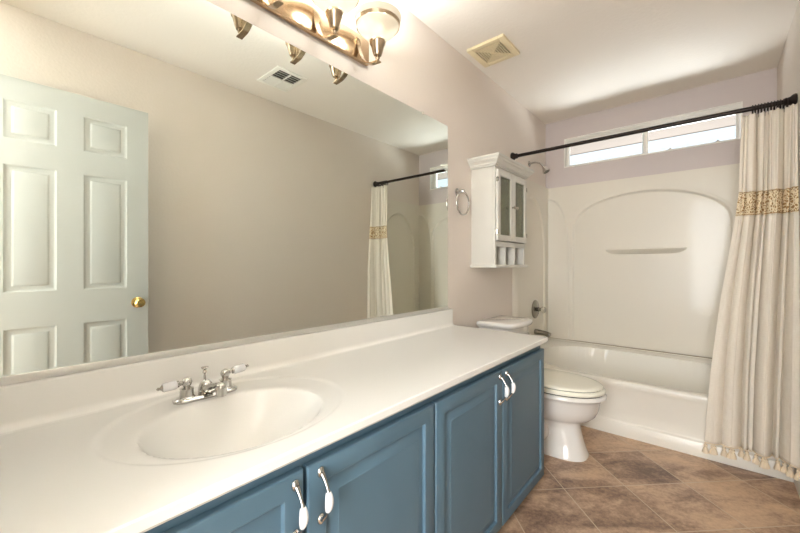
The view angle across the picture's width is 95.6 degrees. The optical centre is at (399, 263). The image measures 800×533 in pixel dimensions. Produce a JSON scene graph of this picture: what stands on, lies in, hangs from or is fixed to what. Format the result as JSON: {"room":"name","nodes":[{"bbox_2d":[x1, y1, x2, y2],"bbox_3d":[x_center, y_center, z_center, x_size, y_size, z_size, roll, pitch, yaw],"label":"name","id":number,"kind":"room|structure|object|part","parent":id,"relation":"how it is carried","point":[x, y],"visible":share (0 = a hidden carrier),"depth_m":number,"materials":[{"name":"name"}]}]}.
{"room":"bathroom","nodes":[
{"label":"bathroom","id":0,"kind":"room"},
{"bbox_2d":[206,0,545,327],"bbox_3d":[0.174,-0.097,2.112,0.100,2.443,3.865,0,0,41],"label":"wall","id":1,"kind":"structure","parent":0,"point":[418,68],"depth_m":2.23,"materials":[{"name":"beige paint"}]},
{"bbox_2d":[0,0,447,385],"bbox_3d":[-0.347,-0.280,1.423,0.009,1.096,1.933,0,0,41],"label":"wall mirror","id":2,"kind":"object","parent":1,"relation":"attached to","point":[178,177],"visible":1,"depth_m":1.08,"materials":[{"name":"mirror"}]},
{"bbox_2d":[0,309,455,435],"bbox_3d":[-0.324,0.320,1.423,0.044,0.100,1.969,0,0,41],"label":"backsplash","id":3,"kind":"structure","parent":1,"relation":"attached to","point":[25,405],"depth_m":1.04,"materials":[{"name":"beige stone"}]},
{"bbox_2d":[250,0,400,65],"bbox_3d":[-0.256,-0.933,1.353,0.238,0.187,0.650,0,0,41],"label":"vanity light","id":4,"kind":"object","parent":1,"relation":"attached to","point":[378,22],"visible":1,"depth_m":1.43,"materials":[{"name":"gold metal"}]},
{"bbox_3d":[-0.430,-0.914,1.205,0.130,0.148,0.022,0,0,41],"label":"arm","id":5,"kind":"part","parent":4,"relation":"part of","materials":[{"name":"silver metal"}]},
{"bbox_3d":[-0.283,-0.914,1.376,0.130,0.148,0.022,0,0,41],"label":"arm","id":6,"kind":"part","parent":4,"relation":"part of","materials":[{"name":"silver metal"}]},
{"bbox_3d":[-0.241,-0.977,1.340,0.198,0.099,0.198,0,0,41],"label":"lamp shade","id":7,"kind":"part","parent":4,"relation":"part of","materials":[{"name":"white glass"}]},
{"bbox_3d":[-0.135,-0.914,1.547,0.130,0.148,0.022,0,0,41],"label":"arm","id":8,"kind":"part","parent":4,"relation":"part of","materials":[{"name":"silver metal"}]},
{"bbox_3d":[-0.093,-0.977,1.511,0.198,0.099,0.198,0,0,41],"label":"lamp shade","id":9,"kind":"part","parent":4,"relation":"part of","materials":[{"name":"white glass"}]},
{"bbox_2d":[455,188,469,215],"bbox_3d":[0.374,-0.380,2.226,0.052,0.170,0.155,0,0,41],"label":"towel ring","id":10,"kind":"object","parent":1,"relation":"attached to","point":[457,191],"visible":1,"depth_m":2.22,"materials":[{"name":"silver metal"}]},
{"bbox_2d":[467,152,533,267],"bbox_3d":[0.704,-0.326,2.482,0.217,0.701,0.578,0,0,41],"label":"upper cabinet","id":11,"kind":"object","parent":1,"relation":"attached to","point":[498,183],"visible":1,"depth_m":2.34,"materials":[{"name":"white paint"}]},
{"bbox_3d":[0.704,-0.645,2.482,0.217,0.063,0.578,0,0,41],"label":"crown moulding","id":12,"kind":"part","parent":11,"relation":"part of","materials":[{"name":"white paint"}]},
{"bbox_3d":[0.680,-0.371,2.351,0.016,0.446,0.228,0,0,41],"label":"door","id":13,"kind":"part","parent":11,"relation":"part of","materials":[{"name":"white paint"}]},
{"bbox_3d":[0.679,-0.371,2.351,0.003,0.380,0.162,0,0,41],"label":"glass pane","id":14,"kind":"part","parent":11,"relation":"part of","materials":[{"name":"clear glass"}]},
{"bbox_3d":[0.830,-0.371,2.525,0.003,0.380,0.162,0,0,41],"label":"glass pane","id":15,"kind":"part","parent":11,"relation":"part of","materials":[{"name":"clear glass"}]},
{"bbox_3d":[0.830,-0.371,2.525,0.016,0.446,0.228,0,0,41],"label":"door","id":16,"kind":"part","parent":11,"relation":"part of","materials":[{"name":"white paint"}]},
{"bbox_2d":[528,161,549,173],"bbox_3d":[1.183,-0.822,3.075,0.171,0.130,0.064,0,0,38],"label":"shower","id":17,"kind":"object","parent":1,"relation":"attached to","point":[545,169],"visible":1,"depth_m":3.05,"materials":[{"name":"silver metal"}]},
{"bbox_2d":[510,93,797,159],"bbox_3d":[1.458,-0.843,2.357,1.523,0.066,0.066,0,0,41],"label":"curtain rod","id":18,"kind":"object","parent":1,"relation":"attached to","point":[793,99],"visible":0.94,"depth_m":2.22,"materials":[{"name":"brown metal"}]},
{"bbox_3d":[1.919,-0.822,1.959,0.008,0.076,0.055,0,0,41],"label":"curtain ring","id":19,"kind":"object","parent":18,"relation":"hanging from","visible":0},
{"bbox_2d":[702,103,799,480],"bbox_3d":[1.865,0.124,1.935,0.130,1.864,0.381,0,0,-43],"label":"shower curtain","id":20,"kind":"object","parent":19,"relation":"hanging from","point":[753,405],"visible":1,"depth_m":1.91,"materials":[{"name":"beige fabric"}]},
{"bbox_3d":[1.861,1.000,1.930,0.092,0.006,0.360,0,0,-43],"label":"hem cord","id":21,"kind":"part","parent":20,"relation":"part of","materials":[{"name":"beige fabric"}]},
{"bbox_2d":[397,0,798,123],"bbox_3d":[0.789,-1.359,1.581,1.724,0.080,3.865,0,0,41],"label":"ceiling","id":22,"kind":"structure","parent":0,"point":[576,58],"depth_m":2.16,"materials":[{"name":"paint"}]},
{"bbox_2d":[467,34,519,67],"bbox_3d":[0.577,-1.309,2.239,0.240,0.018,0.240,0,0,41],"label":"ceiling vent","id":23,"kind":"object","parent":22,"relation":"in","point":[497,49],"visible":1,"depth_m":2.22,"materials":[{"name":"plastic"}]},
{"bbox_2d":[475,41,511,63],"bbox_3d":[0.577,-1.305,2.239,0.176,0.011,0.176,0,0,41],"label":"grille","id":24,"kind":"object","parent":23,"relation":"attached to","point":[496,51],"depth_m":2.24,"materials":[{"name":"plastic"}]},
{"bbox_2d":[498,425,799,532],"bbox_3d":[0.397,1.164,1.127,1.724,0.080,5.065,0,0,41],"label":"floor","id":25,"kind":"structure","parent":0,"point":[624,484],"depth_m":1.77,"materials":[{"name":"tile"}]},
{"bbox_2d":[144,346,543,532],"bbox_3d":[-0.111,0.760,1.247,0.593,0.730,1.977,0,0,41],"label":"vanity cabinet","id":26,"kind":"object","parent":25,"relation":"on","point":[463,458],"visible":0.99,"depth_m":1.06,"materials":[{"name":"blue wood"}]},
{"bbox_3d":[-0.359,0.744,0.581,0.020,0.636,0.470,0,0,41],"label":"door","id":27,"kind":"part","parent":26,"relation":"part of","materials":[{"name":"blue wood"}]},
{"bbox_2d":[0,309,547,532],"bbox_3d":[-0.121,0.387,1.255,0.571,0.235,1.981,0,0,41],"label":"countertop","id":28,"kind":"structure","parent":26,"relation":"on","point":[103,450],"depth_m":0.90,"materials":[{"name":"beige stone"}]},
{"bbox_2d":[156,363,248,404],"bbox_3d":[-0.514,0.331,0.995,0.130,0.079,0.244,0,0,41],"label":"faucet","id":29,"kind":"object","parent":28,"relation":"on","point":[207,388],"visible":1,"depth_m":0.98,"materials":[{"name":"silver metal"}]},
{"bbox_3d":[-0.604,0.321,0.951,0.024,0.024,0.034,0,0,41],"label":"lever","id":30,"kind":"part","parent":29,"relation":"part of","materials":[{"name":"white ceramic"}]},
{"bbox_3d":[-0.593,0.334,0.962,0.042,0.056,0.092,0,0,41],"label":"handle","id":31,"kind":"part","parent":29,"relation":"part of","materials":[{"name":"silver metal"}]},
{"bbox_3d":[-0.554,0.309,1.029,0.019,0.037,0.019,0,0,41],"label":"lift rod","id":32,"kind":"part","parent":29,"relation":"part of","materials":[{"name":"silver metal"}]},
{"bbox_3d":[-0.543,0.364,1.020,0.053,0.011,0.169,0,0,41],"label":"plate","id":33,"kind":"part","parent":29,"relation":"part of","materials":[{"name":"silver metal"}]},
{"bbox_3d":[-0.514,0.340,0.994,0.128,0.050,0.040,0,0,41],"label":"spout","id":34,"kind":"part","parent":29,"relation":"part of","materials":[{"name":"silver metal"}]},
{"bbox_3d":[-0.494,0.333,1.077,0.042,0.058,0.092,0,0,41],"label":"handle","id":35,"kind":"part","parent":29,"relation":"part of","materials":[{"name":"silver metal"}]},
{"bbox_3d":[-0.483,0.314,1.089,0.024,0.025,0.035,0,0,41],"label":"lever","id":36,"kind":"part","parent":29,"relation":"part of","materials":[{"name":"white ceramic"}]},
{"bbox_3d":[-0.200,0.500,0.725,0.034,0.125,0.018,0,0,41],"label":"handle","id":37,"kind":"part","parent":26,"relation":"part of","materials":[{"name":"silver metal"}]},
{"bbox_3d":[-0.159,0.500,0.773,0.034,0.125,0.018,0,0,41],"label":"handle","id":38,"kind":"part","parent":26,"relation":"part of","materials":[{"name":"silver metal"}]},
{"bbox_3d":[-0.051,0.744,0.939,0.020,0.636,0.455,0,0,41],"label":"door","id":39,"kind":"part","parent":26,"relation":"part of","materials":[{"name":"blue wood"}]},
{"bbox_3d":[0.254,0.744,1.292,0.020,0.636,0.458,0,0,41],"label":"door","id":40,"kind":"part","parent":26,"relation":"part of","materials":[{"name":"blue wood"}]},
{"bbox_3d":[0.410,0.500,1.432,0.034,0.125,0.018,0,0,41],"label":"handle","id":41,"kind":"part","parent":26,"relation":"part of","materials":[{"name":"silver metal"}]},
{"bbox_3d":[0.449,0.500,1.478,0.034,0.125,0.018,0,0,41],"label":"handle","id":42,"kind":"part","parent":26,"relation":"part of","materials":[{"name":"silver metal"}]},
{"bbox_3d":[0.565,0.744,1.652,0.020,0.636,0.474,0,0,41],"label":"door","id":43,"kind":"part","parent":26,"relation":"part of","materials":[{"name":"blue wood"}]},
{"bbox_2d":[476,315,606,461],"bbox_3d":[0.886,0.749,2.278,0.731,0.750,0.394,0,0,41],"label":"toilet","id":44,"kind":"object","parent":25,"relation":"on","point":[571,400],"visible":0.47,"depth_m":2.09,"materials":[{"name":"white ceramic"}]},
{"bbox_3d":[0.714,0.571,2.446,0.230,0.317,0.336,0,0,41],"label":"tank","id":45,"kind":"part","parent":44,"relation":"part of","materials":[{"name":"white ceramic"}]},
{"bbox_3d":[0.722,0.393,2.438,0.273,0.038,0.366,0,0,41],"label":"tank lid","id":46,"kind":"part","parent":44,"relation":"part of","materials":[{"name":"white ceramic"}]},
{"bbox_3d":[0.970,0.702,2.201,0.469,0.018,0.360,0,0,41],"label":"lid","id":47,"kind":"part","parent":44,"relation":"part of","materials":[{"name":"white plastic"}]},
{"bbox_3d":[0.974,0.726,2.197,0.480,0.022,0.374,0,0,41],"label":"seat","id":48,"kind":"part","parent":44,"relation":"part of","materials":[{"name":"white plastic"}]},
{"bbox_3d":[0.967,0.934,2.203,0.511,0.380,0.386,0,0,41],"label":"bowl","id":49,"kind":"part","parent":44,"relation":"part of","materials":[{"name":"white ceramic"}]},
{"bbox_2d":[540,338,793,481],"bbox_3d":[1.702,0.905,2.640,1.522,0.438,0.748,0,0,41],"label":"bathtub","id":50,"kind":"object","parent":25,"relation":"on","point":[660,399],"visible":0.51,"depth_m":2.40,"materials":[{"name":"white plastic"}]},
{"bbox_2d":[512,163,739,358],"bbox_3d":[1.707,-0.011,2.645,1.522,1.392,0.752,0,0,41],"label":"tub surround","id":51,"kind":"object","parent":50,"relation":"on","point":[635,262],"visible":0.59,"depth_m":2.94,"materials":[{"name":"white plastic"}]},
{"bbox_2d":[532,300,545,317],"bbox_3d":[1.212,0.394,3.134,0.091,0.160,0.160,0,0,41],"label":"shower valve","id":52,"kind":"object","parent":51,"relation":"attached to","point":[535,305],"visible":1,"depth_m":3.12,"materials":[{"name":"silver metal"}]},
{"bbox_2d":[534,329,550,337],"bbox_3d":[1.229,0.598,3.120,0.136,0.063,0.048,0,0,41],"label":"tub spout","id":53,"kind":"object","parent":51,"relation":"attached to","point":[536,331],"visible":0.98,"depth_m":3.11,"materials":[{"name":"silver metal"}]},
{"bbox_2d":[606,247,686,253],"bbox_3d":[1.938,-0.102,2.889,0.550,0.043,0.061,0,0,41],"label":"shelf","id":54,"kind":"object","parent":51,"relation":"attached to","point":[609,250],"depth_m":2.87,"materials":[{"name":"white plastic"}]},
{"bbox_2d":[546,68,776,357],"bbox_3d":[2.002,-0.097,2.988,1.524,2.443,0.150,0,0,41],"label":"wall","id":55,"kind":"structure","parent":0,"point":[760,87],"depth_m":2.86,"materials":[{"name":"paint"}]},
{"bbox_2d":[570,115,735,155],"bbox_3d":[2.454,-1.293,3.146,4.400,0.165,0.680,0,0,41],"label":"eave","id":56,"kind":"object","parent":55,"relation":"attached to","point":[728,121],"visible":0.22,"depth_m":3.42,"materials":[{"name":"beige paint"}]},
{"bbox_2d":[564,101,742,167],"bbox_3d":[1.991,-1.008,2.974,1.189,0.263,0.126,0,0,41],"label":"window","id":57,"kind":"structure","parent":55,"relation":"in","point":[738,105],"depth_m":2.90,"materials":[{"name":"white plastic"}]},
{"bbox_3d":[1.778,-0.999,3.144,0.620,0.222,0.025,0,0,41],"label":"sash","id":58,"kind":"part","parent":57,"relation":"part of","materials":[{"name":"white plastic"}]},
{"bbox_3d":[2.222,-0.999,2.799,0.587,0.222,0.028,0,0,41],"label":"sash","id":59,"kind":"part","parent":57,"relation":"part of","materials":[{"name":"white plastic"}]},
{"bbox_2d":[777,0,799,469],"bbox_3d":[1.404,-0.097,1.051,0.100,2.443,3.865,0,0,41],"label":"wall","id":60,"kind":"structure","parent":0,"point":[788,68],"depth_m":1.96,"materials":[{"name":"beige paint"}]},
{"bbox_2d":[794,468,799,497],"bbox_3d":[1.136,1.082,0.826,0.012,0.085,2.735,0,0,41],"label":"baseboard","id":61,"kind":"structure","parent":60,"relation":"attached to","point":[797,483],"depth_m":1.78,"materials":[{"name":"white paint"}]}
]}

